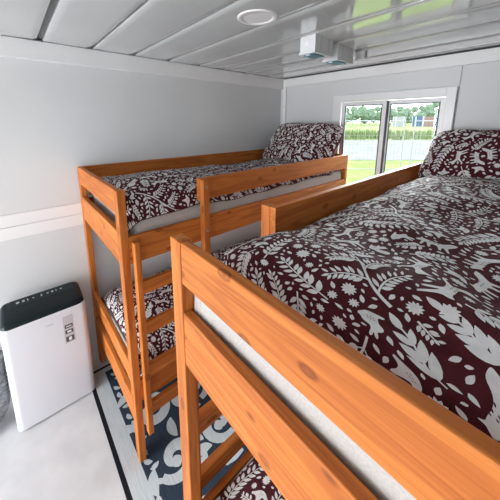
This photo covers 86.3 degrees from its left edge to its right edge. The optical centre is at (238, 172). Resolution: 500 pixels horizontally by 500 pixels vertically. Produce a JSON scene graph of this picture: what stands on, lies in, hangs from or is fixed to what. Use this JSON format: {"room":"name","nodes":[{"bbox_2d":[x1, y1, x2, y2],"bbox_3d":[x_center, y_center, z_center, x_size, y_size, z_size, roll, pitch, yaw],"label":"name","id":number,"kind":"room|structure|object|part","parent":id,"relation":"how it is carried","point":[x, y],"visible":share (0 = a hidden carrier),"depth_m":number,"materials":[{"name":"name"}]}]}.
{"room":"dormitory","nodes":[
{"label":"dormitory","id":0,"kind":"room"},
{"bbox_2d":[0,349,126,499],"bbox_3d":[-0.864,1.780,0.839,5.761,0.060,2.485,-9,14,-40],"label":"floor","id":1,"kind":"structure","parent":0,"point":[66,455],"depth_m":1.52,"materials":[{"name":"concrete"}]},
{"bbox_2d":[0,350,9,422],"bbox_3d":[-1.602,1.375,1.564,0.392,0.451,0.221,-9,14,-40],"label":"hose","id":2,"kind":"object","parent":1,"relation":"on","point":[4,388],"visible":0.98,"depth_m":1.64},
{"bbox_2d":[0,281,94,431],"bbox_3d":[-1.247,1.179,1.770,0.430,0.770,0.235,-9,14,-40],"label":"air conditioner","id":3,"kind":"object","parent":1,"relation":"on","point":[44,335],"visible":1,"depth_m":1.67,"materials":[{"name":"white plastic"}]},
{"bbox_3d":[-1.280,0.810,1.744,0.330,0.035,0.075,-9,14,-40],"label":"control panel","id":4,"kind":"part","parent":3,"relation":"part of","materials":[{"name":"black plastic"}]},
{"bbox_3d":[-1.247,0.842,1.705,0.424,0.077,0.226,-9,14,-40],"label":"panel","id":5,"kind":"part","parent":3,"relation":"part of","materials":[{"name":"black plastic"}]},
{"bbox_2d":[65,323,74,341],"bbox_3d":[-1.091,1.032,1.721,0.044,0.123,0.001,-9,14,-40],"label":"print","id":6,"kind":"object","parent":3,"relation":"attached to","point":[69,327],"depth_m":1.72,"materials":[{"name":"grey plastic"}]},
{"bbox_2d":[92,360,247,499],"bbox_3d":[0.220,1.530,1.965,2.012,0.006,1.820,-9,14,-40],"label":"rug","id":7,"kind":"object","parent":1,"relation":"on","point":[159,476],"visible":0.12,"depth_m":1.58,"materials":[{"name":"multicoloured fabric"}]},
{"bbox_2d":[77,149,347,462],"bbox_3d":[-0.028,0.668,2.315,2.080,1.568,0.944,-9,14,-40],"label":"bunk bed","id":8,"kind":"object","parent":1,"relation":"on","point":[157,372],"visible":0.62,"depth_m":1.52,"materials":[{"name":"brown wood"}]},
{"bbox_3d":[-1.094,0.730,1.995,0.037,1.568,0.055,-9,14,-40],"label":"post","id":9,"kind":"part","parent":8,"relation":"part of","materials":[{"name":"brown wood"}]},
{"bbox_2d":[105,302,141,375],"bbox_3d":[-0.017,0.946,2.387,1.990,0.129,0.794,-9,14,-40],"label":"mattress","id":10,"kind":"object","parent":8,"relation":"on","point":[111,314],"visible":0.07,"depth_m":1.82,"materials":[{"name":"white fabric"}]},
{"bbox_2d":[102,234,260,374],"bbox_3d":[-0.124,0.858,2.282,1.767,0.190,0.788,-9,14,-40],"label":"duvet","id":11,"kind":"object","parent":10,"relation":"on","point":[159,300],"visible":0.2,"depth_m":1.75,"materials":[{"name":"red fabric"}]},
{"bbox_3d":[-0.549,0.846,1.369,0.037,1.562,0.055,-9,14,-40],"label":"post","id":12,"kind":"part","parent":8,"relation":"part of","materials":[{"name":"brown wood"}]},
{"bbox_3d":[0.243,1.038,2.078,2.026,0.130,0.027,-9,14,-40],"label":"rail","id":13,"kind":"part","parent":8,"relation":"part of","materials":[{"name":"brown wood"}]},
{"bbox_3d":[-0.326,-0.109,2.521,2.006,0.118,0.028,-9,14,-40],"label":"wall rail","id":14,"kind":"part","parent":8,"relation":"part of","materials":[{"name":"brown wood"}]},
{"bbox_2d":[93,170,341,235],"bbox_3d":[-0.015,0.129,2.228,1.991,0.194,0.801,-9,14,-40],"label":"mattress","id":15,"kind":"object","parent":8,"relation":"on","point":[191,212],"visible":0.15,"depth_m":1.66,"materials":[{"name":"white fabric"}]},
{"bbox_2d":[90,158,332,233],"bbox_3d":[-0.100,0.023,2.129,1.826,0.223,0.817,-9,14,-40],"label":"duvet","id":16,"kind":"object","parent":15,"relation":"on","point":[150,194],"visible":0.7,"depth_m":1.54,"materials":[{"name":"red fabric"}]},
{"bbox_2d":[263,123,343,161],"bbox_3d":[0.616,-0.282,2.657,0.400,0.424,0.786,-9,14,-40],"label":"pillow","id":17,"kind":"object","parent":16,"relation":"on","point":[295,142],"visible":0.94,"depth_m":2.49,"materials":[{"name":"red fabric"}]},
{"bbox_3d":[0.243,0.249,1.927,2.026,0.138,0.027,-9,14,-40],"label":"rail","id":18,"kind":"part","parent":8,"relation":"part of","materials":[{"name":"brown wood"}]},
{"bbox_3d":[0.393,-0.007,2.006,1.632,0.125,0.028,-9,14,-40],"label":"guard rail","id":19,"kind":"part","parent":8,"relation":"part of","materials":[{"name":"brown wood"}]},
{"bbox_3d":[1.004,0.600,2.673,0.037,1.568,0.055,-9,14,-40],"label":"post","id":20,"kind":"part","parent":8,"relation":"part of","materials":[{"name":"brown wood"}]},
{"bbox_2d":[170,162,499,499],"bbox_3d":[0.865,0.875,1.238,2.080,1.568,0.911,-9,14,-40],"label":"bunk bed","id":21,"kind":"object","parent":1,"relation":"on","point":[433,453],"visible":0.56,"depth_m":0.46,"materials":[{"name":"brown wood"}]},
{"bbox_3d":[-0.156,0.942,0.868,0.037,1.562,0.055,-9,14,-40],"label":"post","id":22,"kind":"part","parent":21,"relation":"part of","materials":[{"name":"brown wood"}]},
{"bbox_3d":[0.620,1.131,1.596,2.026,0.130,0.027,-9,14,-40],"label":"rail","id":23,"kind":"part","parent":21,"relation":"part of","materials":[{"name":"brown wood"}]},
{"bbox_2d":[216,456,253,499],"bbox_3d":[0.884,1.159,1.276,2.023,0.129,0.799,-9,14,-40],"label":"mattress","id":24,"kind":"object","parent":21,"relation":"on","point":[253,456],"visible":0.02,"depth_m":1.04,"materials":[{"name":"white fabric"}]},
{"bbox_2d":[217,457,285,499],"bbox_3d":[0.844,1.070,1.190,1.841,0.184,0.811,-9,14,-40],"label":"duvet","id":25,"kind":"object","parent":24,"relation":"on","point":[253,483],"visible":0.02,"depth_m":0.93,"materials":[{"name":"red fabric"}]},
{"bbox_2d":[193,294,415,499],"bbox_3d":[0.883,0.327,1.118,2.023,0.221,0.803,-9,14,-40],"label":"mattress","id":26,"kind":"object","parent":21,"relation":"on","point":[372,475],"visible":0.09,"depth_m":0.46,"materials":[{"name":"white fabric"}]},
{"bbox_2d":[223,175,499,442],"bbox_3d":[0.856,0.249,1.044,1.868,0.289,0.842,-9,14,-40],"label":"duvet","id":27,"kind":"object","parent":26,"relation":"on","point":[407,277],"visible":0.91,"depth_m":0.58,"materials":[{"name":"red fabric"}]},
{"bbox_2d":[418,129,499,178],"bbox_3d":[1.571,-0.057,1.584,0.412,0.412,0.786,-9,14,-40],"label":"pillow","id":28,"kind":"object","parent":26,"relation":"on","point":[469,153],"visible":0.84,"depth_m":1.64,"materials":[{"name":"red fabric"}]},
{"bbox_3d":[0.757,0.086,1.517,1.660,0.125,0.028,-9,14,-40],"label":"guard rail","id":29,"kind":"part","parent":21,"relation":"part of","materials":[{"name":"brown wood"}]},
{"bbox_2d":[0,39,280,402],"bbox_3d":[-1.665,0.387,1.526,5.761,2.418,0.060,-9,14,-40],"label":"wall","id":30,"kind":"structure","parent":0,"point":[56,119],"depth_m":1.91,"materials":[{"name":"white paint"}]},
{"bbox_2d":[0,202,83,241],"bbox_3d":[-1.650,0.377,1.491,5.621,0.162,0.009,-9,14,-40],"label":"trim","id":31,"kind":"structure","parent":30,"relation":"attached to","point":[66,213],"depth_m":1.76,"materials":[{"name":"white"}]},
{"bbox_2d":[0,35,283,88],"bbox_3d":[-1.634,-0.676,1.285,5.641,0.111,0.035,-9,14,-40],"label":"trim","id":32,"kind":"structure","parent":30,"relation":"attached to","point":[10,47],"depth_m":1.91,"materials":[{"name":"white wood"}]},
{"bbox_2d":[0,0,499,78],"bbox_3d":[-0.864,-0.593,0.384,5.761,0.062,2.485,-9,14,-40],"label":"ceiling","id":33,"kind":"structure","parent":0,"point":[204,33],"depth_m":1.39,"materials":[{"name":"grey"}]},
{"bbox_2d":[237,9,277,24],"bbox_3d":[0.088,-0.729,1.252,0.190,0.011,0.190,-9,14,-40],"label":"recessed light","id":34,"kind":"object","parent":33,"relation":"in","point":[255,16],"visible":1,"depth_m":1.24,"materials":[{"name":"white plastic"}]},
{"bbox_2d":[242,13,271,22],"bbox_3d":[0.088,-0.726,1.253,0.140,0.001,0.140,-9,14,-40],"label":"diffuser","id":35,"kind":"object","parent":34,"relation":"attached to","point":[246,17],"depth_m":1.26,"materials":[{"name":"white plastic"}]},
{"bbox_2d":[299,34,332,59],"bbox_3d":[0.465,-0.741,1.591,0.192,0.106,0.112,-9,14,-40],"label":"box","id":36,"kind":"object","parent":33,"relation":"attached to","point":[315,46],"visible":1,"depth_m":1.54,"materials":[{"name":"white plastic"}]},
{"bbox_3d":[0.447,-0.691,1.581,0.104,0.006,0.078,-9,14,-40],"label":"socket lid","id":37,"kind":"part","parent":36,"relation":"part of","materials":[{"name":"teal plastic"}]},
{"bbox_2d":[322,43,353,65],"bbox_3d":[0.666,-0.777,1.780,0.206,0.106,0.113,-9,14,-40],"label":"box","id":38,"kind":"object","parent":33,"relation":"attached to","point":[342,55],"visible":0.79,"depth_m":1.73,"materials":[{"name":"white plastic"}]},
{"bbox_3d":[0.648,-0.727,1.770,0.118,0.006,0.079,-9,14,-40],"label":"socket lid","id":39,"kind":"part","parent":38,"relation":"part of","materials":[{"name":"teal plastic"}]},
{"bbox_2d":[355,50,366,59],"bbox_3d":[0.864,-0.824,1.873,0.045,0.050,0.064,-9,14,-40],"label":"junction box","id":40,"kind":"object","parent":33,"relation":"attached to","point":[360,55],"visible":1,"depth_m":1.86,"materials":[{"name":"white"}]},
{"bbox_2d":[280,61,499,129],"bbox_3d":[1.297,0.243,2.437,0.060,2.358,2.385,-9,14,-40],"label":"wall","id":41,"kind":"structure","parent":0,"point":[478,106],"depth_m":2.04,"materials":[{"name":"white paint"}]},
{"bbox_2d":[282,87,286,123],"bbox_3d":[0.533,0.134,3.261,0.023,2.262,0.040,-9,14,-40],"label":"trim","id":42,"kind":"structure","parent":41,"relation":"attached to","point":[284,88],"depth_m":3.07,"materials":[{"name":"white"}]},
{"bbox_2d":[283,47,499,86],"bbox_3d":[1.279,-0.854,2.184,0.022,0.084,2.343,-9,14,-40],"label":"trim","id":43,"kind":"structure","parent":41,"relation":"attached to","point":[491,54],"depth_m":2.11,"materials":[{"name":"white wood"}]},
{"bbox_2d":[284,45,499,79],"bbox_3d":[1.283,-0.902,2.178,0.012,0.012,2.343,-9,14,-40],"label":"trim","id":44,"kind":"structure","parent":41,"relation":"attached to","point":[498,45],"depth_m":2.11,"materials":[{"name":"grey"}]},
{"bbox_2d":[332,86,458,198],"bbox_3d":[1.268,-0.127,2.374,0.085,1.137,0.960,-9,14,-40],"label":"window","id":45,"kind":"structure","parent":41,"relation":"in","point":[447,103],"depth_m":2.26,"materials":[{"name":"white plastic"}]},
{"bbox_3d":[1.130,-0.164,2.493,0.028,0.971,0.401,-9,14,-40],"label":"sash","id":46,"kind":"part","parent":45,"relation":"part of","materials":[{"name":"white plastic"}]},
{"bbox_3d":[1.410,-0.111,2.219,0.028,0.971,0.416,-9,14,-40],"label":"sash","id":47,"kind":"part","parent":45,"relation":"part of","materials":[{"name":"white plastic"}]},
{"bbox_2d":[453,65,462,128],"bbox_3d":[1.571,0.360,2.082,0.004,2.262,0.006,-9,14,-40],"label":"trim","id":48,"kind":"structure","parent":41,"relation":"attached to","point":[462,65],"depth_m":1.91,"materials":[{"name":"grey"}]},
{"label":"outside","id":49,"kind":"structure","parent":0,"visible":0},
{"bbox_2d":[344,123,435,139],"bbox_3d":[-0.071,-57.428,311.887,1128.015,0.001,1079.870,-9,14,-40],"label":"meadow","id":50,"kind":"structure","parent":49,"point":[370,126],"depth_m":89.33,"materials":[{"name":"plant"}]},
{"bbox_2d":[346,112,350,122],"bbox_3d":[55.596,-30.312,146.009,10.586,9.251,9.508,-9,14,-40],"label":"tree","id":51,"kind":"object","parent":50,"relation":"on","point":[348,117],"visible":0.03,"depth_m":143.70,"materials":[{"name":"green plant"}]},
{"bbox_2d":[345,107,352,124],"bbox_3d":[66.893,-35.613,168.814,11.005,11.080,8.701,-9,14,-40],"label":"tree","id":52,"kind":"object","parent":50,"relation":"on","point":[347,109],"visible":0.2,"depth_m":166.86,"materials":[{"name":"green plant"}]},
{"bbox_3d":[66.893,-36.457,168.652,11.005,9.361,8.701,-9,14,-40],"label":"crown","id":53,"kind":"part","parent":52,"relation":"part of","materials":[{"name":"green plant"}]},
{"bbox_2d":[350,106,357,120],"bbox_3d":[81.631,-40.495,189.391,8.787,12.924,8.433,-9,14,-40],"label":"tree","id":54,"kind":"object","parent":50,"relation":"on","point":[353,108],"visible":0.27,"depth_m":187.06,"materials":[{"name":"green plant"}]},
{"bbox_2d":[352,106,367,125],"bbox_3d":[66.434,-31.151,146.476,7.408,10.723,7.385,-9,14,-40],"label":"tree","id":55,"kind":"object","parent":50,"relation":"on","point":[361,113],"visible":1,"depth_m":144.44,"materials":[{"name":"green plant"}]},
{"bbox_2d":[360,108,377,123],"bbox_3d":[82.881,-35.339,168.280,11.067,10.743,11.480,-9,14,-40],"label":"tree","id":56,"kind":"object","parent":50,"relation":"on","point":[371,114],"visible":0.56,"depth_m":164.96,"materials":[{"name":"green plant"}]},
{"bbox_2d":[374,106,380,123],"bbox_3d":[97.840,-40.537,189.515,9.195,12.961,8.156,-9,14,-40],"label":"tree","id":57,"kind":"object","parent":50,"relation":"on","point":[377,109],"visible":0.17,"depth_m":187.97,"materials":[{"name":"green plant"}]},
{"bbox_2d":[376,109,394,119],"bbox_3d":[80.907,-31.779,147.195,8.064,11.685,8.819,-9,14,-40],"label":"tree","id":58,"kind":"object","parent":50,"relation":"on","point":[392,111],"visible":0.22,"depth_m":145.96,"materials":[{"name":"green plant"}]},
{"bbox_2d":[344,129,435,139],"bbox_3d":[18.020,-5.908,39.830,32.293,1.188,11.831,0,11,0],"label":"grass","id":59,"kind":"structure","parent":50,"relation":"on","point":[348,135],"depth_m":35.93,"materials":[{"name":"green plant"}]},
{"bbox_2d":[390,108,397,124],"bbox_3d":[96.825,-35.358,168.587,9.023,10.665,9.627,-9,14,-40],"label":"tree","id":60,"kind":"object","parent":50,"relation":"on","point":[394,109],"visible":0.18,"depth_m":166.17,"materials":[{"name":"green plant"}]},
{"bbox_2d":[392,117,403,126],"bbox_3d":[71.316,-22.739,119.068,3.600,4.506,2.500,0,11,0],"label":"container","id":61,"kind":"object","parent":50,"relation":"on","point":[399,124],"visible":0.74,"depth_m":118.09,"materials":[{"name":"grey paint"}]},
{"bbox_2d":[396,106,403,112],"bbox_3d":[114.510,-40.582,189.191,10.298,13.170,6.488,-9,14,-40],"label":"tree","id":62,"kind":"object","parent":50,"relation":"on","point":[399,108],"visible":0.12,"depth_m":187.38,"materials":[{"name":"green plant"}]},
{"bbox_2d":[397,107,414,123],"bbox_3d":[92.528,-30.971,147.232,9.490,10.085,7.435,-9,14,-40],"label":"tree","id":63,"kind":"object","parent":50,"relation":"on","point":[407,111],"visible":0.74,"depth_m":145.64,"materials":[{"name":"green plant"}]},
{"bbox_2d":[411,106,419,115],"bbox_3d":[111.226,-35.826,167.580,8.177,11.963,7.560,-9,14,-40],"label":"tree","id":64,"kind":"object","parent":50,"relation":"on","point":[414,109],"visible":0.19,"depth_m":166.33,"materials":[{"name":"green plant"}]},
{"bbox_2d":[411,116,422,126],"bbox_3d":[79.866,-22.783,119.060,3.150,4.596,2.500,0,11,0],"label":"container","id":65,"kind":"object","parent":50,"relation":"on","point":[418,118],"visible":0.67,"depth_m":118.03,"materials":[{"name":"blue paint"}]},
{"bbox_2d":[416,105,424,113],"bbox_3d":[130.710,-41.148,190.862,7.466,13.654,6.888,-9,14,-40],"label":"tree","id":66,"kind":"object","parent":50,"relation":"on","point":[421,108],"visible":0.16,"depth_m":188.25,"materials":[{"name":"green plant"}]},
{"bbox_2d":[422,117,434,126],"bbox_3d":[84.142,-22.739,119.068,4.950,4.506,2.500,0,11,0],"label":"container","id":67,"kind":"object","parent":50,"relation":"on","point":[424,124],"visible":0.57,"depth_m":117.95,"materials":[{"name":"red paint"}]},
{"bbox_2d":[420,104,437,116],"bbox_3d":[104.427,-31.854,146.678,8.467,12.027,9.368,-9,14,-40],"label":"tree","id":68,"kind":"object","parent":50,"relation":"on","point":[428,111],"visible":0.64,"depth_m":144.44,"materials":[{"name":"green plant"}]},
{"bbox_2d":[432,103,438,113],"bbox_3d":[122.908,-37.023,167.418,9.724,14.373,8.911,-9,14,-40],"label":"tree","id":69,"kind":"object","parent":50,"relation":"on","point":[435,105],"visible":0.18,"depth_m":165.97,"materials":[{"name":"green plant"}]},
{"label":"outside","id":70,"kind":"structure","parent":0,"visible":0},
{"bbox_2d":[343,140,431,159],"bbox_3d":[-0.071,-2.557,25.599,255.694,0.001,222.281,-9,14,-40],"label":"gravel","id":71,"kind":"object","parent":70,"point":[407,144],"visible":0.18,"depth_m":21.63,"materials":[{"name":"grey gravel"}]},
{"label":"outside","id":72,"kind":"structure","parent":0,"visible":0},
{"bbox_2d":[346,160,423,199],"bbox_3d":[-0.071,0.267,10.969,251.667,0.001,217.567,-9,14,-40],"label":"lawn","id":73,"kind":"structure","parent":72,"point":[352,175],"depth_m":14.05,"materials":[{"name":"plant"}]},
{"bbox_2d":[344,116,406,169],"bbox_3d":[5.844,-1.266,12.179,3.639,2.545,0.322,0,11,0],"label":"fence panel","id":74,"kind":"object","parent":73,"relation":"on","point":[406,116],"visible":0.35,"depth_m":12.18,"materials":[{"name":"silver metal"}]},
{"bbox_2d":[409,116,436,164],"bbox_3d":[9.630,-1.266,12.179,3.708,2.545,0.322,0,11,0],"label":"fence panel","id":75,"kind":"object","parent":73,"relation":"on","point":[415,116],"visible":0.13,"depth_m":12.13,"materials":[{"name":"silver metal"}]}
]}

